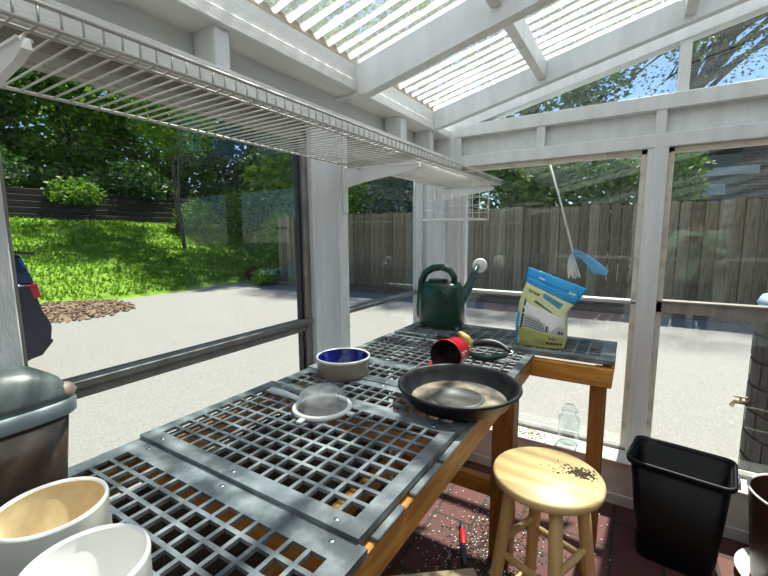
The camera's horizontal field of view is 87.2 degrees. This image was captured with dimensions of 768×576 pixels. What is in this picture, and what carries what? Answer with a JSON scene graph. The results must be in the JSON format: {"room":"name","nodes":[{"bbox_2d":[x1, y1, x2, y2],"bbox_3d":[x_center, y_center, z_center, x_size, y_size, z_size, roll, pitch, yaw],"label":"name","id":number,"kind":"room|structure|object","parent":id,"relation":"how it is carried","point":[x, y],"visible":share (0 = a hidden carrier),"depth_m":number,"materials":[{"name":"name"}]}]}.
{"room":"greenhouse","nodes":[
{"label":"greenhouse","id":0,"kind":"room"},
{"bbox_2d":[0,0,450,480],"bbox_3d":[-0.710,0.253,0.989,0.160,2.147,4.255,4,9,32],"label":"wall","id":1,"kind":"structure","parent":0,"point":[240,39],"depth_m":1.35,"materials":[{"name":"white paint"}]},
{"bbox_2d":[0,39,313,398],"bbox_3d":[-0.532,0.227,1.235,0.050,1.530,0.889,4,9,32],"label":"window","id":2,"kind":"structure","parent":1,"relation":"in","point":[94,382],"depth_m":1.17,"materials":[{"name":"metal"}]},
{"bbox_2d":[0,0,501,218],"bbox_3d":[-0.277,-0.394,1.114,0.401,0.320,2.877,4,9,32],"label":"wire shelf","id":3,"kind":"object","parent":1,"relation":"attached to","point":[15,51],"visible":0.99,"depth_m":0.88,"materials":[{"name":"grey metal"}]},
{"bbox_2d":[413,178,489,221],"bbox_3d":[0.359,-0.454,2.106,0.317,0.199,0.282,4,9,32],"label":"wire basket","id":4,"kind":"object","parent":3,"relation":"hanging from","point":[472,197],"visible":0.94,"depth_m":2.13,"materials":[{"name":"white"}]},
{"bbox_2d":[347,145,422,350],"bbox_3d":[0.018,0.105,2.111,0.050,1.530,0.778,4,9,32],"label":"window","id":5,"kind":"structure","parent":1,"relation":"in","point":[418,194],"depth_m":2.33,"materials":[{"name":"white paint"}]},
{"bbox_2d":[108,0,749,129],"bbox_3d":[0.506,-1.023,0.075,3.250,0.850,4.500,4,9,32],"label":"ceiling","id":6,"kind":"structure","parent":0,"point":[464,23],"depth_m":1.66,"materials":[{"name":"white paint"}]},
{"bbox_2d":[380,460,748,575],"bbox_3d":[0.547,1.446,0.318,3.020,0.060,4.175,4,9,32],"label":"floor","id":7,"kind":"structure","parent":0,"point":[618,545],"depth_m":1.90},
{"bbox_2d":[68,321,617,575],"bbox_3d":[-0.004,0.828,1.133,1.002,0.958,2.428,4,9,32],"label":"bench","id":8,"kind":"object","parent":7,"relation":"on","point":[390,535],"depth_m":0.96,"materials":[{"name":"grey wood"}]},
{"bbox_2d":[0,366,76,506],"bbox_3d":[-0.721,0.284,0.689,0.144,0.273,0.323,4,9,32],"label":"trash can","id":9,"kind":"object","parent":8,"relation":"on","point":[36,405],"visible":0.91,"depth_m":0.72,"materials":[{"name":"grey metal"}]},
{"bbox_2d":[0,476,112,575],"bbox_3d":[-0.435,0.361,0.537,0.128,0.157,0.128,4,9,32],"label":"plant pot","id":10,"kind":"object","parent":8,"relation":"on","point":[39,518],"visible":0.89,"depth_m":0.55,"materials":[{"name":"white ceramic"}]},
{"bbox_2d":[18,523,152,575],"bbox_3d":[-0.320,0.372,0.443,0.122,0.157,0.122,4,9,32],"label":"plant pot","id":11,"kind":"object","parent":8,"relation":"on","point":[117,549],"visible":1,"depth_m":0.48,"materials":[{"name":"white ceramic"}]},
{"bbox_2d":[269,386,354,424],"bbox_3d":[-0.210,0.306,1.191,0.181,0.072,0.295,-5,9,-33],"label":"strainer","id":12,"kind":"object","parent":8,"relation":"on","point":[337,413],"visible":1,"depth_m":1.16,"materials":[{"name":"white plastic"}]},
{"bbox_2d":[316,348,369,381],"bbox_3d":[-0.148,0.277,1.472,0.197,0.069,0.197,4,9,32],"label":"pet bowl","id":13,"kind":"object","parent":8,"relation":"on","point":[335,364],"visible":1,"depth_m":1.42,"materials":[{"name":"beige ceramic"}]},
{"bbox_2d":[424,334,453,343],"bbox_3d":[0.260,0.239,1.869,0.113,0.030,0.174,-7,10,-39],"label":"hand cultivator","id":14,"kind":"object","parent":8,"relation":"on","point":[442,336],"visible":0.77,"depth_m":1.89,"materials":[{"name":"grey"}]},
{"bbox_2d":[428,337,469,364],"bbox_3d":[0.249,0.240,1.530,0.144,0.122,0.140,4,9,32],"label":"pot","id":15,"kind":"object","parent":8,"relation":"on","point":[456,350],"visible":0.82,"depth_m":1.54,"materials":[{"name":"red metal"}]},
{"bbox_2d":[416,258,486,329],"bbox_3d":[0.372,0.016,2.258,0.271,0.346,0.466,4,9,32],"label":"watering can","id":16,"kind":"object","parent":8,"relation":"on","point":[440,305],"visible":1,"depth_m":2.08,"materials":[{"name":"green plastic"}]},
{"bbox_2d":[398,363,522,420],"bbox_3d":[0.224,0.311,1.211,0.365,0.057,0.365,4,9,32],"label":"saucer","id":17,"kind":"object","parent":8,"relation":"on","point":[449,391],"visible":1,"depth_m":1.25,"materials":[{"name":"black plastic"}]},
{"bbox_2d":[452,330,513,360],"bbox_3d":[0.363,0.236,1.778,0.173,0.059,0.418,-5,9,-28],"label":"pruning shears","id":18,"kind":"object","parent":8,"relation":"on","point":[486,342],"visible":0.98,"depth_m":1.69,"materials":[{"name":"grey"}]},
{"bbox_2d":[515,267,586,348],"bbox_3d":[0.726,0.083,1.760,0.276,0.340,0.122,4,9,32],"label":"bag","id":19,"kind":"object","parent":8,"relation":"on","point":[545,302],"visible":1,"depth_m":1.76,"materials":[{"name":"yellow"}]},
{"bbox_2d":[393,568,476,575],"bbox_3d":[0.172,1.131,1.297,0.308,0.310,0.208,-1,8,-6],"label":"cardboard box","id":20,"kind":"object","parent":7,"relation":"on","point":[468,571],"visible":1,"depth_m":1.37,"materials":[{"name":"brown cardboard"}]},
{"bbox_2d":[459,520,466,565],"bbox_3d":[0.372,1.190,1.892,0.027,0.027,0.270,1,8,8],"label":"tool","id":21,"kind":"object","parent":7,"relation":"on","point":[462,527],"visible":1,"depth_m":1.87,"materials":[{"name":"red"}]},
{"bbox_2d":[389,465,613,575],"bbox_3d":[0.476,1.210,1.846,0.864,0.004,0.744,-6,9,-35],"label":"soil","id":22,"kind":"object","parent":7,"relation":"on","point":[479,555],"visible":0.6,"depth_m":1.84,"materials":[{"name":"black soil"}]},
{"bbox_2d":[489,447,606,575],"bbox_3d":[0.493,0.920,1.260,0.315,0.737,0.315,-7,10,-40],"label":"bar stool","id":23,"kind":"object","parent":7,"relation":"on","point":[518,472],"visible":0.98,"depth_m":1.20,"materials":[{"name":"brown wood"}]},
{"bbox_2d":[540,460,600,483],"bbox_3d":[0.566,0.552,1.224,0.169,0.002,0.076,4,9,32],"label":"soil","id":24,"kind":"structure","parent":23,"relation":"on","point":[576,471],"depth_m":1.21,"materials":[{"name":"brown soil"}]},
{"bbox_2d":[626,435,740,575],"bbox_3d":[1.298,0.978,1.791,0.404,0.466,0.288,6,10,40],"label":"waste bin","id":25,"kind":"object","parent":7,"relation":"on","point":[682,494],"visible":1,"depth_m":1.72,"materials":[{"name":"black plastic"}]},
{"bbox_2d":[734,547,750,575],"bbox_3d":[1.666,1.211,1.625,0.390,0.040,0.390,4,9,32],"label":"saucer","id":26,"kind":"object","parent":7,"relation":"on","point":[741,557],"visible":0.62,"depth_m":1.76,"materials":[{"name":"white ceramic"}]},
{"bbox_2d":[747,473,767,575],"bbox_3d":[1.665,1.025,1.600,0.368,0.394,0.368,4,9,32],"label":"planter","id":27,"kind":"object","parent":26,"relation":"on","point":[757,484],"visible":1,"depth_m":1.63,"materials":[{"name":"brown"}]},
{"bbox_2d":[438,0,767,544],"bbox_3d":[1.612,-0.235,1.876,3.060,2.843,0.237,4,9,32],"label":"wall","id":28,"kind":"structure","parent":0,"point":[738,111],"depth_m":2.08,"materials":[{"name":"white paint"}]},
{"bbox_2d":[519,427,549,442],"bbox_3d":[0.881,0.876,2.431,0.232,0.005,0.130,4,9,32],"label":"dead leaves","id":29,"kind":"object","parent":28,"relation":"on","point":[528,432],"visible":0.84,"depth_m":2.42,"materials":[{"name":"beige plant"}]},
{"bbox_2d":[461,150,647,449],"bbox_3d":[0.925,0.070,2.401,0.977,1.611,0.060,4,9,32],"label":"window","id":30,"kind":"structure","parent":28,"relation":"in","point":[643,154],"depth_m":2.21,"materials":[{"name":"white paint"}]},
{"bbox_2d":[557,403,580,446],"bbox_3d":[1.060,0.778,2.311,0.120,0.228,0.120,4,9,32],"label":"glass jar","id":31,"kind":"object","parent":28,"relation":"on","point":[566,403],"visible":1,"depth_m":2.30,"materials":[{"name":"clear glass"}]},
{"bbox_2d":[549,165,608,278],"bbox_3d":[1.126,-0.447,2.368,0.389,0.791,0.122,3,8,25],"label":"ornament","id":32,"kind":"object","parent":28,"relation":"hanging from","point":[595,266],"visible":0.96,"depth_m":2.42,"materials":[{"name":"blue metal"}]},
{"bbox_2d":[645,138,767,478],"bbox_3d":[1.780,0.134,1.873,0.863,1.611,0.060,4,9,32],"label":"window","id":33,"kind":"structure","parent":28,"relation":"in","point":[712,309],"depth_m":1.99,"materials":[{"name":"beige paint"}]},
{"label":"outside","id":34,"kind":"structure","parent":0,"visible":0},
{"bbox_3d":[-21.360,-1.755,15.068,15.700,2.700,23.200,4,9,32],"label":"bank","id":35,"kind":"object","parent":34,"visible":0},
{"bbox_2d":[0,77,37,185],"bbox_3d":[-20.637,-11.502,17.430,9.120,16.685,7.897,-3,8,-21],"label":"tree","id":36,"kind":"object","parent":35,"relation":"on","point":[29,77],"visible":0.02,"depth_m":20.04,"materials":[{"name":"green plant"}]},
{"bbox_2d":[0,67,53,186],"bbox_3d":[-16.096,-8.495,13.498,7.759,11.850,5.992,-7,10,-39],"label":"tree","id":37,"kind":"object","parent":35,"relation":"on","point":[13,97],"visible":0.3,"depth_m":15.27,"materials":[{"name":"green plant"}]},
{"bbox_2d":[0,67,143,194],"bbox_3d":[-13.910,-9.122,17.756,7.915,12.285,5.987,-5,9,-30],"label":"tree","id":38,"kind":"object","parent":35,"relation":"on","point":[60,158],"visible":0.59,"depth_m":16.95,"materials":[{"name":"green plant"}]},
{"bbox_2d":[40,175,107,206],"bbox_3d":[-11.509,-3.582,15.020,2.175,1.179,2.131,4,9,32],"label":"shrub","id":39,"kind":"object","parent":35,"relation":"on","point":[79,187],"visible":0.96,"depth_m":14.62,"materials":[{"name":"green plant"}]},
{"bbox_2d":[14,82,140,190],"bbox_3d":[-18.032,-12.249,22.665,9.214,16.767,7.409,-5,9,-29],"label":"tree","id":40,"kind":"object","parent":35,"relation":"on","point":[90,139],"visible":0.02,"depth_m":22.11,"materials":[{"name":"green plant"}]},
{"bbox_2d":[106,93,250,202],"bbox_3d":[-10.533,-9.558,20.694,6.389,11.843,7.575,4,9,32],"label":"tree","id":41,"kind":"object","parent":35,"relation":"on","point":[190,164],"visible":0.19,"depth_m":20.87,"materials":[{"name":"green plant"}]},
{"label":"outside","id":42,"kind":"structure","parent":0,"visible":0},
{"bbox_2d":[28,282,754,499],"bbox_3d":[-2.190,1.734,-1.238,20.200,0.145,23.200,4,9,32],"label":"driveway","id":43,"kind":"structure","parent":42,"point":[702,365],"depth_m":4.67,"materials":[{"name":"grey concrete"}]},
{"bbox_2d":[14,251,52,360],"bbox_3d":[-5.463,0.397,3.169,1.750,1.385,4.110,4,9,32],"label":"car","id":44,"kind":"object","parent":43,"relation":"on","point":[37,327],"visible":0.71,"depth_m":4.30,"materials":[{"name":"blue paint"}]},
{"bbox_2d":[28,283,41,297],"bbox_3d":[-3.774,0.028,4.335,0.130,0.150,0.100,4,9,32],"label":"tail lamp","id":45,"kind":"object","parent":44,"relation":"attached to","point":[33,288],"depth_m":4.29,"materials":[{"name":"red plastic"}]},
{"bbox_2d":[41,301,125,320],"bbox_3d":[-6.654,0.381,8.153,3.500,0.120,2.300,4,9,32],"label":"mulch bed","id":46,"kind":"object","parent":43,"relation":"on","point":[93,311],"visible":0.31,"depth_m":7.69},
{"bbox_2d":[40,298,135,322],"bbox_3d":[-6.676,0.370,8.181,3.628,0.165,2.474,4,9,29],"label":"chips","id":47,"kind":"object","parent":46,"relation":"on","point":[48,304],"visible":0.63,"depth_m":7.88,"materials":[{"name":"brown wood"}]},
{"bbox_2d":[268,278,755,324],"bbox_3d":[3.912,0.333,7.904,17.600,0.120,0.650,4,9,32],"label":"bank","id":48,"kind":"object","parent":43,"relation":"on","point":[584,306],"visible":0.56,"depth_m":7.71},
{"bbox_2d":[278,198,767,305],"bbox_3d":[3.687,-0.658,7.846,16.050,1.887,0.093,4,9,32],"label":"fence","id":49,"kind":"object","parent":48,"relation":"on","point":[380,245],"visible":0.56,"depth_m":7.66,"materials":[{"name":"wood"}]},
{"bbox_2d":[729,293,767,473],"bbox_3d":[2.399,0.594,2.203,0.620,1.130,0.620,-3,8,-15],"label":"barrel","id":50,"kind":"object","parent":43,"relation":"on","point":[753,451],"visible":0.91,"depth_m":2.27,"materials":[{"name":"wood"}]},
{"bbox_2d":[729,395,750,406],"bbox_3d":[2.078,0.667,2.355,0.096,0.071,0.024,4,9,32],"label":"tap","id":51,"kind":"object","parent":50,"relation":"on","point":[748,402],"depth_m":2.35,"materials":[{"name":"gold metal"}]},
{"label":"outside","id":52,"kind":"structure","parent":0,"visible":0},
{"bbox_2d":[354,243,736,300],"bbox_3d":[7.934,0.001,12.852,120.000,0.360,110.000,4,9,32],"label":"ground","id":53,"kind":"structure","parent":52,"point":[630,243],"depth_m":11.91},
{"bbox_2d":[127,111,244,198],"bbox_3d":[-14.041,-12.669,27.380,8.330,16.600,9.264,4,9,32],"label":"tree","id":54,"kind":"object","parent":53,"relation":"on","point":[201,186],"visible":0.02,"depth_m":26.93,"materials":[{"name":"green plant"}]},
{"bbox_2d":[206,123,292,196],"bbox_3d":[-7.155,-9.869,24.084,6.913,12.001,6.881,1,8,11],"label":"tree","id":55,"kind":"object","parent":53,"relation":"on","point":[235,172],"visible":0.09,"depth_m":22.83,"materials":[{"name":"green plant"}]},
{"bbox_2d":[217,0,292,199],"bbox_3d":[-8.865,-13.387,31.182,9.394,16.877,7.524,-5,9,-31],"label":"tree","id":56,"kind":"object","parent":53,"relation":"on","point":[266,1],"visible":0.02,"depth_m":29.75,"materials":[{"name":"green plant"}]},
{"bbox_2d":[283,155,407,232],"bbox_3d":[-1.241,-3.002,13.502,4.562,5.495,3.447,4,9,29],"label":"leafy tree","id":57,"kind":"object","parent":53,"relation":"on","point":[357,208],"visible":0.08,"depth_m":12.63,"materials":[{"name":"green plant"}]},
{"bbox_2d":[330,22,382,212],"bbox_3d":[-3.018,-10.786,30.239,9.341,16.550,7.955,-1,8,-6],"label":"tree","id":58,"kind":"object","parent":53,"relation":"on","point":[342,22],"visible":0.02,"depth_m":27.98,"materials":[{"name":"green plant"}]},
{"bbox_2d":[360,172,412,223],"bbox_3d":[0.752,-2.075,11.928,3.210,4.043,2.701,4,9,32],"label":"leafy tree","id":59,"kind":"object","parent":53,"relation":"on","point":[403,201],"visible":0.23,"depth_m":11.57,"materials":[{"name":"green plant"}]},
{"bbox_2d":[350,0,450,218],"bbox_3d":[1.593,-10.214,26.139,8.231,16.541,8.995,5,9,35],"label":"tree","id":60,"kind":"object","parent":53,"relation":"on","point":[384,16],"visible":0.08,"depth_m":23.95,"materials":[{"name":"green plant"}]},
{"bbox_2d":[468,110,539,239],"bbox_3d":[2.497,-2.141,10.531,3.418,4.513,2.832,2,8,17],"label":"leafy tree","id":61,"kind":"object","parent":53,"relation":"on","point":[501,174],"visible":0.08,"depth_m":9.63,"materials":[{"name":"green plant"}]},
{"bbox_2d":[384,0,661,273],"bbox_3d":[3.690,-6.900,13.392,9.204,13.169,4.519,4,9,32],"label":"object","id":62,"kind":"object","parent":53,"relation":"on","point":[576,96],"visible":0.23,"depth_m":12.46,"materials":[{"name":"green plant"}]},
{"bbox_2d":[496,157,637,275],"bbox_3d":[4.206,-1.657,9.482,3.047,3.815,2.654,0,8,5],"label":"leafy tree","id":63,"kind":"object","parent":53,"relation":"on","point":[585,180],"visible":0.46,"depth_m":8.82,"materials":[{"name":"green plant"}]},
{"bbox_2d":[537,0,721,87],"bbox_3d":[9.730,-7.046,13.362,10.224,13.377,4.716,4,9,32],"label":"shade tree","id":64,"kind":"object","parent":53,"relation":"on","point":[624,12],"visible":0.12,"depth_m":13.94,"materials":[{"name":"green plant"}]},
{"bbox_2d":[601,150,716,270],"bbox_3d":[5.744,-1.409,8.687,2.250,3.524,1.949,4,9,32],"label":"leafy tree","id":65,"kind":"object","parent":53,"relation":"on","point":[680,187],"visible":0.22,"depth_m":8.21,"materials":[{"name":"green plant"}]},
{"bbox_2d":[604,0,767,97],"bbox_3d":[9.568,-6.433,9.113,8.634,13.304,3.934,4,9,32],"label":"tree","id":66,"kind":"object","parent":53,"relation":"on","point":[713,68],"visible":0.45,"depth_m":9.91,"materials":[{"name":"green plant"}]},
{"bbox_2d":[673,145,767,286],"bbox_3d":[11.964,-2.284,9.945,9.000,4.600,4.700,4,9,32],"label":"neighbor house","id":67,"kind":"structure","parent":53,"relation":"on","point":[742,172],"depth_m":9.72,"materials":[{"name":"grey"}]},
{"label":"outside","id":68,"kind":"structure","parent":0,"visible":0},
{"bbox_2d":[9,216,284,303],"bbox_3d":[-8.474,-1.240,12.876,8.050,2.136,21.000,4,9,32],"label":"lawn","id":69,"kind":"structure","parent":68,"point":[104,295],"depth_m":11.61,"materials":[{"name":"green plant"}]},
{"bbox_2d":[5,187,225,224],"bbox_3d":[-12.372,-2.746,13.627,0.950,1.310,16.500,4,9,32],"label":"wall","id":70,"kind":"structure","parent":69,"relation":"on","point":[26,202],"depth_m":15.41,"materials":[{"name":"grey wood"}]},
{"bbox_2d":[0,143,34,186],"bbox_3d":[-13.840,-4.175,13.403,2.951,2.202,3.210,4,9,32],"label":"shrub","id":71,"kind":"object","parent":70,"relation":"on","point":[5,160],"visible":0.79,"depth_m":13.99,"materials":[{"name":"green plant"}]},
{"bbox_2d":[102,159,173,201],"bbox_3d":[-10.663,-4.541,17.592,2.874,1.913,2.863,6,10,40],"label":"shrub","id":72,"kind":"object","parent":70,"relation":"on","point":[129,184],"visible":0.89,"depth_m":16.90,"materials":[{"name":"green plant"}]},
{"bbox_2d":[117,93,209,232],"bbox_3d":[-8.548,-5.459,15.497,3.388,7.333,4.114,4,9,32],"label":"young tree","id":73,"kind":"object","parent":69,"relation":"on","point":[118,94],"visible":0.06,"depth_m":15.79,"materials":[{"name":"green plant"}]},
{"bbox_2d":[122,94,227,248],"bbox_3d":[-7.092,-4.653,13.927,3.395,7.639,4.104,4,9,32],"label":"young tree","id":74,"kind":"object","parent":69,"relation":"on","point":[197,137],"visible":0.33,"depth_m":13.68,"materials":[{"name":"green plant"}]},
{"bbox_2d":[172,198,217,230],"bbox_3d":[-7.938,-3.089,16.882,1.949,1.415,2.114,4,9,32],"label":"shrub","id":75,"kind":"object","parent":69,"relation":"on","point":[200,218],"visible":0.93,"depth_m":16.67,"materials":[{"name":"green plant"}]},
{"bbox_2d":[194,185,248,220],"bbox_3d":[-8.232,-3.927,21.321,3.517,2.995,3.580,4,9,32],"label":"shrub","id":76,"kind":"object","parent":69,"relation":"on","point":[213,191],"visible":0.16,"depth_m":20.60,"materials":[{"name":"green plant"}]},
{"bbox_2d":[212,189,274,239],"bbox_3d":[-6.257,-3.270,18.427,3.136,2.359,3.390,4,9,32],"label":"shrub","id":77,"kind":"object","parent":69,"relation":"on","point":[253,209],"visible":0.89,"depth_m":17.52,"materials":[{"name":"green plant"}]},
{"bbox_2d":[244,265,260,279],"bbox_3d":[-4.281,-0.478,13.204,0.630,0.568,0.661,4,9,32],"label":"shrub","id":78,"kind":"object","parent":69,"relation":"on","point":[248,272],"visible":0.51,"depth_m":13.08,"materials":[{"name":"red plant"}]},
{"bbox_2d":[246,234,277,256],"bbox_3d":[-4.859,-1.620,16.575,1.889,1.264,2.050,4,9,32],"label":"shrub","id":79,"kind":"object","parent":69,"relation":"on","point":[253,247],"visible":0.08,"depth_m":16.09,"materials":[{"name":"green plant"}]},
{"bbox_2d":[250,267,279,284],"bbox_3d":[-3.559,-0.327,11.952,0.914,0.593,1.003,4,9,32],"label":"shrub","id":80,"kind":"object","parent":69,"relation":"on","point":[261,277],"visible":1,"depth_m":11.77,"materials":[{"name":"green plant"}]},
{"bbox_2d":[249,201,291,239],"bbox_3d":[-4.597,-2.878,19.286,3.982,3.232,4.598,4,9,32],"label":"shrub","id":81,"kind":"object","parent":69,"relation":"on","point":[273,201],"visible":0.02,"depth_m":18.27,"materials":[{"name":"green plant"}]},
{"bbox_2d":[249,206,293,276],"bbox_3d":[-3.487,-1.543,13.672,2.008,2.494,2.092,-5,9,-30],"label":"shrub","id":82,"kind":"object","parent":69,"relation":"on","point":[268,260],"visible":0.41,"depth_m":13.29,"materials":[{"name":"green plant"}]},
{"bbox_2d":[265,189,290,253],"bbox_3d":[-3.475,-2.555,17.336,3.222,3.438,3.646,4,9,32],"label":"shrub","id":83,"kind":"object","parent":69,"relation":"on","point":[271,205],"visible":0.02,"depth_m":16.99,"materials":[{"name":"green plant"}]},
{"bbox_2d":[238,21,334,221],"bbox_3d":[-3.867,-7.210,20.678,7.599,11.756,6.164,-3,8,-17],"label":"tree","id":84,"kind":"object","parent":69,"relation":"on","point":[254,151],"visible":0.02,"depth_m":19.42,"materials":[{"name":"green plant"}]},
{"bbox_2d":[232,0,386,217],"bbox_3d":[-2.239,-6.713,16.181,6.269,11.702,7.482,4,9,32],"label":"tree","id":85,"kind":"object","parent":69,"relation":"on","point":[278,187],"visible":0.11,"depth_m":14.97,"materials":[{"name":"green plant"}]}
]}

